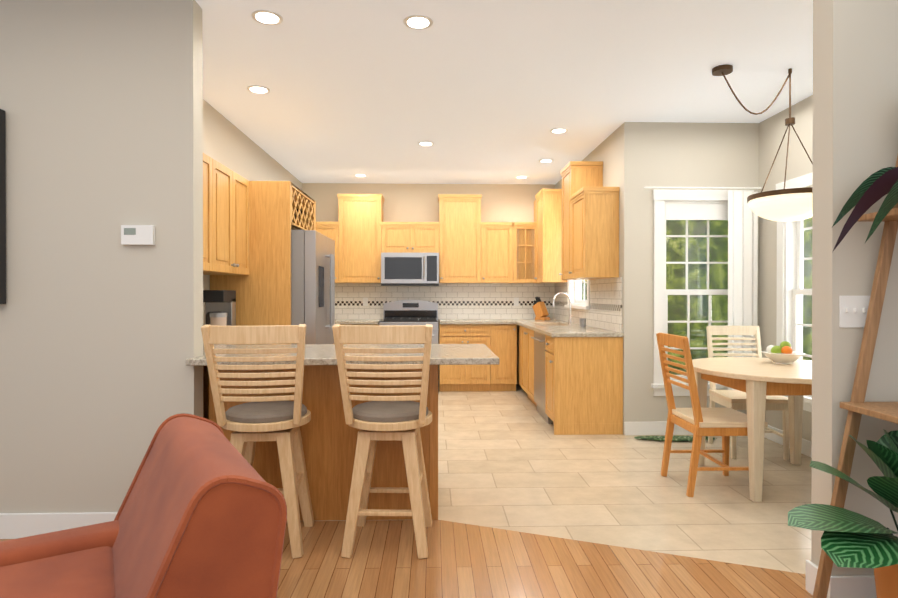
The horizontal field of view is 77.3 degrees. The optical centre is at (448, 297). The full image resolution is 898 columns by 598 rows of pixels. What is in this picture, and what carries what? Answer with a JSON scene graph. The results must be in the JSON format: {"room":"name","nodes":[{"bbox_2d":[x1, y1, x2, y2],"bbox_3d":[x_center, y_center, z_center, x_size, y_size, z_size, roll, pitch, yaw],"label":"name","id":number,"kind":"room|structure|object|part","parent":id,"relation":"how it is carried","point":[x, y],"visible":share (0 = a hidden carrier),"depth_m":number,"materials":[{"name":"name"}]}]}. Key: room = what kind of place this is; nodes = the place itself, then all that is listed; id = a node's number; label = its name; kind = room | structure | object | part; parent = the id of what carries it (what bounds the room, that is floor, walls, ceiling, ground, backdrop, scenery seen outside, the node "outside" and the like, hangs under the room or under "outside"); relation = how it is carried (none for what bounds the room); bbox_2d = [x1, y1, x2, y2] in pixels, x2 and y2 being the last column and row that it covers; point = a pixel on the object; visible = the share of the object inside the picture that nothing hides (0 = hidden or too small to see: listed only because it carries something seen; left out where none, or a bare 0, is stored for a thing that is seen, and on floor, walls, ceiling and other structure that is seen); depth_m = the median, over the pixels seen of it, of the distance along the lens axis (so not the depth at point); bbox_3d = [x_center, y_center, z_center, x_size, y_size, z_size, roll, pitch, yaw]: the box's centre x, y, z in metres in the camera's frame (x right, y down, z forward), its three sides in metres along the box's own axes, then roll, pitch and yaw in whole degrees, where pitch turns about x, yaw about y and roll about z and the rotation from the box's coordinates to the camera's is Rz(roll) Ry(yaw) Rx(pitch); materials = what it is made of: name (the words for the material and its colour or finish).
{"room":"open-plan kitchen","nodes":[
{"label":"open-plan kitchen","id":0,"kind":"room"},
{"bbox_2d":[0,0,202,512],"bbox_3d":[-3.153,-0.155,2.930,3.646,2.800,0.120,0,0,-2],"label":"wall","id":1,"kind":"structure","parent":0,"point":[101,106],"depth_m":2.91,"materials":[{"name":"beige paint"}]},
{"bbox_2d":[0,109,5,303],"bbox_3d":[-3.148,-0.460,2.837,1.750,0.990,0.061,0,0,-2],"label":"wall-mounted tv","id":2,"kind":"object","parent":1,"relation":"attached to","point":[2,213],"visible":1,"depth_m":2.86,"materials":[{"name":"black"}]},
{"bbox_2d":[0,512,117,538],"bbox_3d":[-3.152,1.180,2.868,3.644,0.130,0.015,0,0,-2],"label":"baseboard","id":3,"kind":"structure","parent":1,"relation":"attached to","point":[16,525],"depth_m":2.89,"materials":[{"name":"white wood"}]},
{"bbox_2d":[121,225,154,244],"bbox_3d":[-1.604,-0.320,2.896,0.160,0.100,0.029,0,0,-2],"label":"thermostat","id":4,"kind":"object","parent":1,"relation":"attached to","point":[137,234],"visible":1,"depth_m":2.88,"materials":[{"name":"white plastic"}]},
{"bbox_2d":[203,99,301,324],"bbox_3d":[-2.026,-0.168,5.457,0.120,2.800,4.870,0,0,-2],"label":"wall","id":5,"kind":"structure","parent":0,"point":[229,145],"depth_m":5.14,"materials":[{"name":"beige paint"}]},
{"bbox_2d":[203,153,217,272],"bbox_3d":[-1.747,-0.555,3.438,0.320,0.766,0.812,0,0,-2],"label":"upper cabinet","id":6,"kind":"object","parent":5,"relation":"attached to","point":[210,166],"depth_m":3.75,"materials":[{"name":"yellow wood"}]},
{"bbox_2d":[203,162,249,276],"bbox_3d":[-1.766,-0.559,4.140,0.320,0.766,0.812,0,0,-2],"label":"upper cabinet","id":7,"kind":"object","parent":5,"relation":"attached to","point":[233,189],"depth_m":4.19,"materials":[{"name":"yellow wood"}]},
{"bbox_2d":[0,520,812,597],"bbox_3d":[-0.602,1.258,0.294,8.600,0.001,5.655,0,0,-2],"label":"floor","id":8,"kind":"structure","parent":0,"point":[462,560],"depth_m":2.57,"materials":[{"name":"brown wood"}]},
{"bbox_2d":[0,413,286,597],"bbox_3d":[-1.061,0.842,1.541,0.993,0.818,0.876,0,0,-32],"label":"armchair","id":9,"kind":"object","parent":8,"relation":"on","point":[202,512],"visible":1,"depth_m":1.50,"materials":[{"name":"fabric"}]},
{"bbox_2d":[332,324,432,558],"bbox_3d":[-0.316,0.688,2.840,0.468,1.126,0.513,0,0,-2],"label":"bar stool","id":10,"kind":"object","parent":8,"relation":"on","point":[375,419],"visible":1,"depth_m":2.69,"materials":[{"name":"brown wood"}]},
{"bbox_2d":[788,429,897,597],"bbox_3d":[1.503,0.863,1.889,0.589,0.774,0.541,0,0,-2],"label":"floor plant","id":11,"kind":"object","parent":8,"relation":"on","point":[850,539],"visible":1,"depth_m":1.95,"materials":[{"name":"green plant"}]},
{"bbox_2d":[812,156,897,597],"bbox_3d":[1.835,0.224,1.977,0.830,2.056,0.475,0,0,-2],"label":"ladder shelf","id":12,"kind":"object","parent":8,"relation":"on","point":[870,191],"visible":1,"depth_m":2.18,"materials":[{"name":"brown wood"}]},
{"bbox_3d":[1.692,-0.476,2.019,0.518,0.623,0.306,0,0,-2],"label":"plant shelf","id":13,"kind":"part","parent":12,"relation":"part of","materials":[{"name":"green plant"}]},
{"bbox_2d":[302,183,554,384],"bbox_3d":[-0.202,-0.180,7.883,3.660,2.800,0.120,0,0,-2],"label":"wall","id":14,"kind":"structure","parent":0,"point":[420,203],"depth_m":7.82,"materials":[{"name":"beige paint"}]},
{"bbox_2d":[298,221,337,284],"bbox_3d":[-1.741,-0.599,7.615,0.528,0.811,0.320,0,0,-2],"label":"upper cabinet","id":15,"kind":"object","parent":14,"relation":"attached to","point":[329,230],"depth_m":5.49,"materials":[{"name":"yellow wood"}]},
{"bbox_2d":[337,194,383,284],"bbox_3d":[-1.219,-0.784,7.629,0.624,1.181,0.320,0,0,-2],"label":"upper cabinet","id":16,"kind":"object","parent":14,"relation":"attached to","point":[360,216],"depth_m":7.47,"materials":[{"name":"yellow wood"}]},
{"bbox_2d":[378,245,437,288],"bbox_3d":[-0.520,-0.401,7.605,0.760,0.495,0.408,0,0,-2],"label":"upper cabinet","id":17,"kind":"object","parent":14,"relation":"attached to","point":[399,266],"depth_m":7.41,"materials":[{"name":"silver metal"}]},
{"bbox_2d":[381,253,438,285],"bbox_3d":[-0.519,-0.371,7.584,0.760,0.435,0.451,0,0,-2],"label":"microwave","id":18,"kind":"object","parent":17,"relation":"in","point":[397,269],"depth_m":7.40,"materials":[{"name":"silver metal"}]},
{"bbox_2d":[382,221,437,244],"bbox_3d":[-0.521,-0.799,7.648,0.768,0.411,0.320,0,0,-2],"label":"upper cabinet","id":19,"kind":"object","parent":14,"relation":"attached to","point":[393,233],"depth_m":7.49,"materials":[{"name":"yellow wood"}]},
{"bbox_2d":[386,309,437,316],"bbox_3d":[-0.528,0.236,7.725,0.719,0.110,0.003,0,0,-2],"label":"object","id":20,"kind":"structure","parent":14,"relation":"attached to","point":[389,312],"depth_m":7.72,"materials":[{"name":"silver metal"}]},
{"bbox_2d":[438,194,485,284],"bbox_3d":[0.172,-0.784,7.667,0.614,1.181,0.320,0,0,-2],"label":"upper cabinet","id":21,"kind":"object","parent":14,"relation":"attached to","point":[461,231],"depth_m":7.51,"materials":[{"name":"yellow wood"}]},
{"bbox_2d":[486,222,517,284],"bbox_3d":[0.664,-0.599,7.682,0.480,0.811,0.320,0,0,-2],"label":"upper cabinet","id":22,"kind":"object","parent":14,"relation":"attached to","point":[501,237],"depth_m":7.53,"materials":[{"name":"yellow wood"}]},
{"bbox_2d":[518,222,533,284],"bbox_3d":[0.995,-0.599,7.691,0.394,0.811,0.320,0,0,-2],"label":"upper cabinet","id":23,"kind":"object","parent":14,"relation":"attached to","point":[525,230],"depth_m":7.55,"materials":[{"name":"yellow wood"}]},
{"bbox_2d":[195,0,812,183],"bbox_3d":[-0.672,-1.555,2.801,8.600,0.001,10.700,0,0,-2],"label":"ceiling","id":24,"kind":"structure","parent":0,"point":[475,91],"depth_m":3.97,"materials":[{"name":"white paint"}]},
{"bbox_2d":[247,85,269,93],"bbox_3d":[-1.431,-1.559,4.221,0.169,0.006,0.169,0,0,-26],"label":"recessed light","id":25,"kind":"object","parent":24,"relation":"in","point":[256,89],"depth_m":4.21,"materials":[{"name":"white"}]},
{"bbox_2d":[251,10,282,24],"bbox_3d":[-1.011,-1.553,3.122,0.169,0.006,0.169,0,0,-8],"label":"recessed light","id":26,"kind":"object","parent":24,"relation":"in","point":[266,17],"depth_m":3.11,"materials":[{"name":"white"}]},
{"bbox_2d":[354,174,366,176],"bbox_3d":[-1.143,-1.574,7.260,0.169,0.006,0.169,0,0,-8],"label":"recessed light","id":27,"kind":"object","parent":24,"relation":"in","point":[357,175],"depth_m":7.24,"materials":[{"name":"white"}]},
{"bbox_2d":[403,15,432,29],"bbox_3d":[-0.175,-1.553,3.175,0.169,0.006,0.169,0,0,-8],"label":"recessed light","id":28,"kind":"object","parent":24,"relation":"in","point":[414,22],"depth_m":3.17,"materials":[{"name":"white"}]},
{"bbox_2d":[418,141,433,145],"bbox_3d":[-0.236,-1.566,5.735,0.169,0.006,0.169,0,0,-8],"label":"recessed light","id":29,"kind":"object","parent":24,"relation":"in","point":[425,143],"depth_m":5.72,"materials":[{"name":"white"}]},
{"bbox_2d":[515,176,527,178],"bbox_3d":[0.957,-1.574,7.368,0.169,0.006,0.169,0,0,-8],"label":"recessed light","id":30,"kind":"object","parent":24,"relation":"in","point":[519,177],"depth_m":7.37,"materials":[{"name":"white"}]},
{"bbox_2d":[539,159,553,162],"bbox_3d":[1.119,-1.570,6.472,0.169,0.006,0.169,0,0,-8],"label":"recessed light","id":31,"kind":"object","parent":24,"relation":"in","point":[543,160],"depth_m":6.45,"materials":[{"name":"white"}]},
{"bbox_2d":[550,128,567,133],"bbox_3d":[1.033,-1.564,5.280,0.169,0.006,0.169,0,0,-8],"label":"recessed light","id":32,"kind":"object","parent":24,"relation":"in","point":[557,130],"depth_m":5.26,"materials":[{"name":"white"}]},
{"bbox_2d":[712,64,812,221],"bbox_3d":[2.192,-1.040,3.834,0.793,1.039,0.516,0,0,-2],"label":"pendant light","id":33,"kind":"object","parent":24,"relation":"hanging from","point":[788,205],"visible":0.96,"depth_m":3.75,"materials":[{"name":"white glass"}]},
{"bbox_2d":[315,384,811,573],"bbox_3d":[-0.741,1.233,5.314,8.600,0.001,5.700,0,0,-2],"label":"floor","id":34,"kind":"structure","parent":0,"point":[509,460],"depth_m":3.64,"materials":[{"name":"beige tile"}]},
{"bbox_2d":[186,344,289,417],"bbox_3d":[-1.606,0.802,4.125,0.600,0.875,0.843,0,0,-2],"label":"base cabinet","id":35,"kind":"object","parent":34,"relation":"on","point":[187,362],"depth_m":3.70,"materials":[{"name":"brown wood"}]},
{"bbox_2d":[201,324,313,558],"bbox_3d":[-0.912,0.688,2.825,0.473,1.126,0.517,0,0,-2],"label":"bar stool","id":36,"kind":"object","parent":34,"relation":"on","point":[280,420],"visible":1,"depth_m":2.66,"materials":[{"name":"brown wood"}]},
{"bbox_2d":[210,225,325,344],"bbox_3d":[-1.563,0.340,5.032,0.720,1.790,0.950,0,0,-2],"label":"tall cabinet","id":37,"kind":"object","parent":34,"relation":"on","point":[275,253],"depth_m":4.56,"materials":[{"name":"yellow wood"}]},
{"bbox_2d":[291,230,334,343],"bbox_3d":[-1.484,0.339,5.057,0.880,1.790,0.905,0,0,-2],"label":"refrigerator","id":38,"kind":"object","parent":37,"relation":"in","point":[312,252],"depth_m":4.62,"materials":[{"name":"grey metal"}]},
{"bbox_2d":[206,365,441,520],"bbox_3d":[-0.701,0.796,3.407,1.265,0.894,0.570,0,0,-2],"label":"base cabinet","id":39,"kind":"object","parent":34,"relation":"on","point":[329,443],"depth_m":3.12,"materials":[{"name":"brown wood"}]},
{"bbox_2d":[186,344,269,360],"bbox_3d":[-1.633,0.328,3.794,0.568,0.035,1.511,0,0,-2],"label":"countertop","id":40,"kind":"structure","parent":39,"relation":"on","point":[216,346],"depth_m":3.55,"materials":[{"name":"grey stone"}]},
{"bbox_2d":[210,312,226,325],"bbox_3d":[-1.624,0.209,3.954,0.116,0.199,0.116,0,0,-2],"label":"glass jar","id":41,"kind":"object","parent":40,"relation":"on","point":[218,319],"visible":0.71,"depth_m":3.91,"materials":[{"name":"glass"}]},
{"bbox_2d":[203,290,235,325],"bbox_3d":[-1.751,0.128,4.230,0.200,0.359,0.260,0,0,-2],"label":"coffee maker","id":42,"kind":"object","parent":40,"relation":"on","point":[216,301],"visible":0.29,"depth_m":4.27,"materials":[{"name":"black"}]},
{"bbox_2d":[190,345,501,364],"bbox_3d":[-0.542,0.331,3.305,1.585,0.035,0.840,0,0,-2],"label":"countertop","id":43,"kind":"structure","parent":39,"relation":"on","point":[314,354],"depth_m":3.02,"materials":[{"name":"grey stone"}]},
{"bbox_2d":[326,325,334,344],"bbox_3d":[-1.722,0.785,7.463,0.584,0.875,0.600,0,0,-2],"label":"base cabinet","id":44,"kind":"object","parent":34,"relation":"on","point":[329,332],"depth_m":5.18,"materials":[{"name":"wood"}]},
{"bbox_2d":[343,344,377,344],"bbox_3d":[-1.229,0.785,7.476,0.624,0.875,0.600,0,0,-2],"label":"base cabinet","id":45,"kind":"object","parent":34,"relation":"on","point":[343,344],"depth_m":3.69,"materials":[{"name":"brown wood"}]},
{"bbox_2d":[326,321,377,324],"bbox_3d":[-1.467,0.327,7.463,1.102,0.037,0.650,0,0,-2],"label":"countertop","id":46,"kind":"structure","parent":45,"relation":"on","point":[327,322],"depth_m":7.15,"materials":[{"name":"grey stone"}]},
{"bbox_2d":[378,317,445,390],"bbox_3d":[-0.487,0.770,7.486,0.821,0.905,0.638,0,0,-2],"label":"base cabinet","id":47,"kind":"object","parent":34,"relation":"on","point":[405,320],"depth_m":7.21,"materials":[{"name":"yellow wood"}]},
{"bbox_2d":[379,300,437,343],"bbox_3d":[-0.520,0.620,7.458,0.752,1.165,0.689,0,0,-2],"label":"stove","id":48,"kind":"object","parent":47,"relation":"in","point":[393,312],"depth_m":7.72,"materials":[{"name":"silver metal"}]},
{"bbox_2d":[446,325,497,390],"bbox_3d":[0.226,0.785,7.517,0.714,0.875,0.600,0,0,-2],"label":"base cabinet","id":49,"kind":"object","parent":34,"relation":"on","point":[458,377],"depth_m":7.22,"materials":[{"name":"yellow wood"}]},
{"bbox_2d":[382,317,401,320],"bbox_3d":[-0.521,0.298,7.465,0.740,0.040,0.523,0,0,-2],"label":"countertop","id":50,"kind":"structure","parent":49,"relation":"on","point":[384,318],"depth_m":7.32,"materials":[{"name":"grey stone"}]},
{"bbox_2d":[446,317,553,324],"bbox_3d":[0.684,0.327,7.522,1.622,0.037,0.650,0,0,-2],"label":"countertop","id":51,"kind":"structure","parent":49,"relation":"on","point":[449,320],"depth_m":7.43,"materials":[{"name":"beige stone"}]},
{"bbox_2d":[532,297,549,319],"bbox_3d":[1.235,0.150,7.547,0.110,0.313,0.230,0,0,-37],"label":"knife block","id":52,"kind":"object","parent":51,"relation":"on","point":[540,310],"visible":1,"depth_m":7.51,"materials":[{"name":"brown wood"}]},
{"bbox_2d":[498,325,516,390],"bbox_3d":[0.670,0.785,7.529,0.394,0.875,0.600,0,0,-2],"label":"base cabinet","id":53,"kind":"object","parent":34,"relation":"on","point":[507,334],"depth_m":7.23,"materials":[{"name":"brown wood"}]},
{"bbox_2d":[519,325,533,402],"bbox_3d":[1.204,0.790,6.496,0.600,0.875,0.858,0,0,-2],"label":"base cabinet","id":54,"kind":"object","parent":34,"relation":"on","point":[526,336],"depth_m":6.54,"materials":[{"name":"brown wood"}]},
{"bbox_2d":[534,333,541,415],"bbox_3d":[1.224,0.796,5.762,0.600,0.870,0.720,0,0,-2],"label":"dishwasher","id":55,"kind":"object","parent":34,"relation":"on","point":[537,336],"depth_m":5.79,"materials":[{"name":"silver metal"}]},
{"bbox_2d":[542,337,622,434],"bbox_3d":[1.248,0.796,5.247,0.620,0.875,0.419,0,0,-2],"label":"base cabinet","id":56,"kind":"object","parent":34,"relation":"on","point":[582,377],"depth_m":5.04,"materials":[{"name":"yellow wood"}]},
{"bbox_2d":[514,321,623,336],"bbox_3d":[1.209,0.334,6.113,0.650,0.037,2.197,0,0,-2],"label":"countertop","id":57,"kind":"structure","parent":56,"relation":"on","point":[547,328],"depth_m":5.52,"materials":[{"name":"grey stone"}]},
{"bbox_2d":[552,292,572,323],"bbox_3d":[1.332,0.127,6.564,0.241,0.372,0.102,0,0,-2],"label":"faucet","id":58,"kind":"object","parent":57,"relation":"in","point":[570,321],"depth_m":6.58,"materials":[{"name":"silver metal"}]},
{"bbox_2d":[579,318,585,326],"bbox_3d":[1.440,0.272,6.040,0.070,0.084,0.072,0,0,-2],"label":"cup","id":59,"kind":"object","parent":57,"relation":"on","point":[582,321],"visible":1,"depth_m":6.01,"materials":[{"name":"silver metal"}]},
{"bbox_2d":[634,436,716,440],"bbox_3d":[1.968,1.223,4.869,0.710,0.027,0.188,0,0,-2],"label":"floor mat","id":60,"kind":"object","parent":34,"relation":"on","point":[677,438],"visible":0.73,"depth_m":4.84,"materials":[{"name":"green fabric"}]},
{"bbox_2d":[656,333,767,496],"bbox_3d":[1.707,0.744,3.699,0.525,0.997,0.460,0,0,-2],"label":"dining chair","id":61,"kind":"object","parent":34,"relation":"on","point":[699,422],"visible":0.9,"depth_m":3.61,"materials":[{"name":"brown wood"}]},
{"bbox_2d":[706,326,789,459],"bbox_3d":[2.386,0.740,4.506,0.460,0.997,0.525,0,0,3],"label":"dining chair","id":62,"kind":"object","parent":34,"relation":"on","point":[734,399],"visible":0.6,"depth_m":4.63,"materials":[{"name":"beige wood"}]},
{"bbox_2d":[692,357,811,501],"bbox_3d":[2.222,0.854,3.794,1.150,0.772,1.150,0,0,-2],"label":"dining table","id":63,"kind":"object","parent":34,"relation":"on","point":[757,380],"visible":0.65,"depth_m":3.50,"materials":[{"name":"beige wood"}]},
{"bbox_2d":[761,341,804,363],"bbox_3d":[2.358,0.388,3.965,0.270,0.156,0.270,0,0,-2],"label":"fruit bowl","id":64,"kind":"object","parent":63,"relation":"on","point":[783,353],"visible":1,"depth_m":3.91,"materials":[{"name":"white ceramic"}]},
{"bbox_2d":[555,127,618,311],"bbox_3d":[1.597,-0.173,6.518,0.140,2.800,2.710,0,0,-2],"label":"wall","id":65,"kind":"structure","parent":0,"point":[606,151],"depth_m":5.47,"materials":[{"name":"beige paint"}]},
{"bbox_2d":[534,189,566,284],"bbox_3d":[1.327,-0.782,7.331,0.346,1.181,0.456,0,0,-2],"label":"upper cabinet","id":66,"kind":"object","parent":65,"relation":"attached to","point":[546,202],"depth_m":7.10,"materials":[{"name":"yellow wood"}]},
{"bbox_2d":[564,280,589,309],"bbox_3d":[1.569,-0.429,6.591,0.190,1.120,1.020,0,0,-2],"label":"sink window","id":67,"kind":"structure","parent":65,"relation":"in","point":[574,291],"depth_m":6.93,"materials":[{"name":"white"}]},
{"bbox_2d":[558,161,602,280],"bbox_3d":[1.382,-0.775,5.825,0.320,1.181,0.474,0,0,-2],"label":"upper cabinet","id":68,"kind":"object","parent":65,"relation":"attached to","point":[575,174],"depth_m":5.76,"materials":[{"name":"brown wood"}]},
{"bbox_2d":[570,185,621,280],"bbox_3d":[1.394,-0.598,5.394,0.320,0.831,0.498,0,0,-2],"label":"upper cabinet","id":69,"kind":"object","parent":65,"relation":"attached to","point":[594,209],"depth_m":5.15,"materials":[{"name":"brown wood"}]},
{"bbox_2d":[644,187,727,188],"bbox_3d":[2.242,-0.966,4.958,1.045,0.016,0.016,0,0,-2],"label":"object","id":70,"kind":"structure","parent":0,"point":[644,187],"depth_m":4.95,"materials":[{"name":"white"}]},
{"bbox_2d":[619,122,758,434],"bbox_3d":[2.246,-0.166,5.110,1.360,2.800,0.140,0,0,-2],"label":"wall","id":71,"kind":"structure","parent":0,"point":[670,154],"depth_m":5.03,"materials":[{"name":"beige paint"}]},
{"bbox_2d":[624,421,692,434],"bbox_3d":[2.169,1.174,5.033,1.199,0.120,0.020,0,0,-2],"label":"baseboard","id":72,"kind":"structure","parent":71,"relation":"attached to","point":[659,427],"depth_m":5.02,"materials":[{"name":"white wood"}]},
{"bbox_2d":[651,189,753,395],"bbox_3d":[2.276,-0.039,5.087,0.930,1.845,0.190,0,0,-2],"label":"dining room window","id":73,"kind":"structure","parent":71,"relation":"in","point":[694,205],"depth_m":5.04,"materials":[{"name":"white wood"}]},
{"bbox_2d":[728,187,760,389],"bbox_3d":[2.602,-0.036,4.972,0.266,1.800,0.025,0,0,-2],"label":"curtain","id":74,"kind":"object","parent":73,"relation":"hanging from","point":[742,258],"depth_m":4.97,"materials":[{"name":"white fabric"}]},
{"bbox_2d":[758,95,812,441],"bbox_3d":[2.896,-0.159,3.672,0.140,2.800,2.770,0,0,-2],"label":"wall","id":75,"kind":"structure","parent":0,"point":[772,129],"depth_m":4.82,"materials":[{"name":"beige paint"}]},
{"bbox_2d":[764,425,811,457],"bbox_3d":[2.816,1.181,3.741,0.015,0.120,2.639,0,0,-2],"label":"baseboard","id":76,"kind":"structure","parent":75,"relation":"attached to","point":[806,449],"depth_m":4.68,"materials":[{"name":"white wood"}]},
{"bbox_2d":[776,172,812,411],"bbox_3d":[2.855,-0.035,4.257,0.190,1.845,1.050,0,0,-2],"label":"nook window","id":77,"kind":"structure","parent":75,"relation":"in","point":[791,292],"depth_m":4.66,"materials":[{"name":"white wood"}]},
{"bbox_2d":[811,0,897,575],"bbox_3d":[2.589,-0.152,2.338,2.108,2.800,0.120,0,0,-2],"label":"wall","id":78,"kind":"structure","parent":0,"point":[855,94],"depth_m":2.25,"materials":[{"name":"beige paint"}]},
{"bbox_2d":[827,575,876,597],"bbox_3d":[2.582,1.183,2.278,2.124,0.130,0.019,0,0,-2],"label":"baseboard","id":79,"kind":"structure","parent":78,"relation":"attached to","point":[863,586],"depth_m":2.24,"materials":[{"name":"white wood"}]},
{"bbox_2d":[839,296,869,327],"bbox_3d":[1.642,0.058,2.244,0.156,0.128,0.017,0,0,-2],"label":"switch plate","id":80,"kind":"object","parent":78,"relation":"attached to","point":[853,310],"visible":0.65,"depth_m":2.25,"materials":[{"name":"white plastic"}]},
{"label":"outside","id":81,"kind":"structure","parent":0,"visible":0},
{"bbox_2d":[582,217,811,374],"bbox_3d":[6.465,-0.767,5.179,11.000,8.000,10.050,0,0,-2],"label":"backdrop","id":82,"kind":"structure","parent":81,"point":[716,286],"depth_m":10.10,"materials":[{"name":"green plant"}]}
]}

